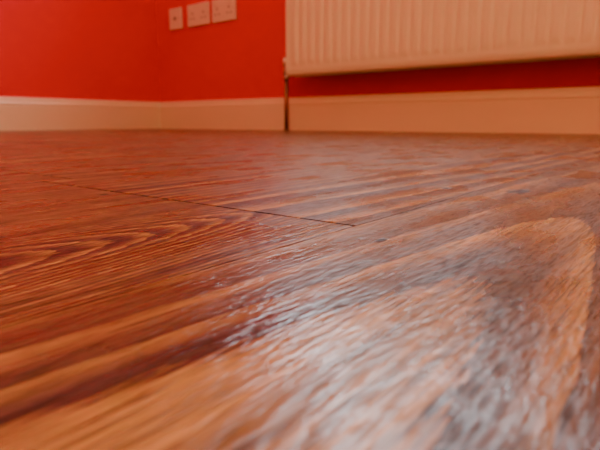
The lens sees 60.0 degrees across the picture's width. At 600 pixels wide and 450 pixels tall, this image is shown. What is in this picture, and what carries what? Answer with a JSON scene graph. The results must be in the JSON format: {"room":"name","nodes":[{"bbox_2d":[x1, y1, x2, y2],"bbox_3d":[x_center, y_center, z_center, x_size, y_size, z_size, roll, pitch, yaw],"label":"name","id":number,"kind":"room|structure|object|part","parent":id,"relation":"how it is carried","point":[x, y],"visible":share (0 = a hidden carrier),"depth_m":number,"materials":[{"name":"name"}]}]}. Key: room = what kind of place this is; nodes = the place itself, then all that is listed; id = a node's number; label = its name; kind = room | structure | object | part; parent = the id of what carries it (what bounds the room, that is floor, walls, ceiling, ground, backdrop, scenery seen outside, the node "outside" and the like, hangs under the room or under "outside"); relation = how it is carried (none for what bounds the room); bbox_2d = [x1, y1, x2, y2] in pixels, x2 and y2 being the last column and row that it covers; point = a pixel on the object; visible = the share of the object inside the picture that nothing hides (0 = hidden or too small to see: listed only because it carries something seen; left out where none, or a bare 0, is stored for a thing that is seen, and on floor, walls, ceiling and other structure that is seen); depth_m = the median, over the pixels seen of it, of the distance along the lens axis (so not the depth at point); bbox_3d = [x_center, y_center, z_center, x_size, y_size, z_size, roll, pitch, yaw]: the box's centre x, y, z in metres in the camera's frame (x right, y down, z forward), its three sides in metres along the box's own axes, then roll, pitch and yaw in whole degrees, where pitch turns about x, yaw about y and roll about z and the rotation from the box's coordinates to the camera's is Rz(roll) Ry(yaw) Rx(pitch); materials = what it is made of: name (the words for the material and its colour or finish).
{"room":"empty living room","nodes":[
{"label":"empty living room","id":0,"kind":"room"},
{"bbox_2d":[0,0,159,101],"bbox_3d":[-1.945,-1.341,0.750,0.250,2.400,3.900,9,14,37],"label":"wall","id":1,"kind":"structure","parent":0,"point":[60,49],"depth_m":2.06,"materials":[{"name":"red paint"}]},
{"bbox_2d":[0,96,160,130],"bbox_3d":[-1.840,-0.207,0.890,0.018,0.120,3.900,9,14,37],"label":"baseboard","id":2,"kind":"structure","parent":1,"relation":"attached to","point":[16,113],"depth_m":2.06,"materials":[{"name":"white wood"}]},
{"bbox_2d":[0,129,599,449],"bbox_3d":[-0.393,0.079,-0.214,3.700,0.012,3.899,9,14,37],"label":"floor","id":3,"kind":"structure","parent":0,"point":[161,289],"depth_m":0.09,"materials":[{"name":"laminate"}]},
{"bbox_2d":[155,0,599,101],"bbox_3d":[0.890,-1.421,1.152,4.200,2.400,0.250,9,14,37],"label":"wall","id":4,"kind":"structure","parent":0,"point":[242,57],"depth_m":1.96,"materials":[{"name":"red paint"}]},
{"bbox_2d":[169,7,182,29],"bbox_3d":[-0.533,-0.884,2.229,0.080,0.086,0.013,9,14,37],"label":"socket","id":5,"kind":"object","parent":4,"relation":"attached to","point":[175,15],"visible":1,"depth_m":2.22,"materials":[{"name":"plastic"}]},
{"bbox_2d":[187,1,209,26],"bbox_3d":[-0.419,-0.866,2.141,0.132,0.086,0.012,9,14,37],"label":"power socket","id":6,"kind":"object","parent":4,"relation":"attached to","point":[198,14],"visible":1,"depth_m":2.13,"materials":[{"name":"plastic"}]},
{"bbox_2d":[212,0,236,22],"bbox_3d":[-0.301,-0.848,2.050,0.132,0.086,0.012,9,14,37],"label":"power socket","id":7,"kind":"object","parent":4,"relation":"attached to","point":[222,10],"visible":1,"depth_m":2.05,"materials":[{"name":"plastic"}]},
{"bbox_2d":[160,86,599,133],"bbox_3d":[0.807,-0.282,1.270,3.700,0.120,0.018,9,14,37],"label":"baseboard","id":8,"kind":"structure","parent":4,"relation":"attached to","point":[556,110],"depth_m":1.61,"materials":[{"name":"white wood"}]},
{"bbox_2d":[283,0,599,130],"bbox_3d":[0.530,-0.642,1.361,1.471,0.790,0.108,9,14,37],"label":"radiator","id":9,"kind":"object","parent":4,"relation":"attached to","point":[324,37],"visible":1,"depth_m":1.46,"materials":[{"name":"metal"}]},
{"bbox_3d":[0.504,-0.723,1.311,1.400,0.600,0.014,9,14,37],"label":"panel","id":10,"kind":"part","parent":9,"relation":"part of","materials":[{"name":"metal"}]},
{"bbox_3d":[0.535,-0.730,1.350,1.400,0.600,0.014,9,14,37],"label":"panel","id":11,"kind":"part","parent":9,"relation":"part of","materials":[{"name":"metal"}]}
]}

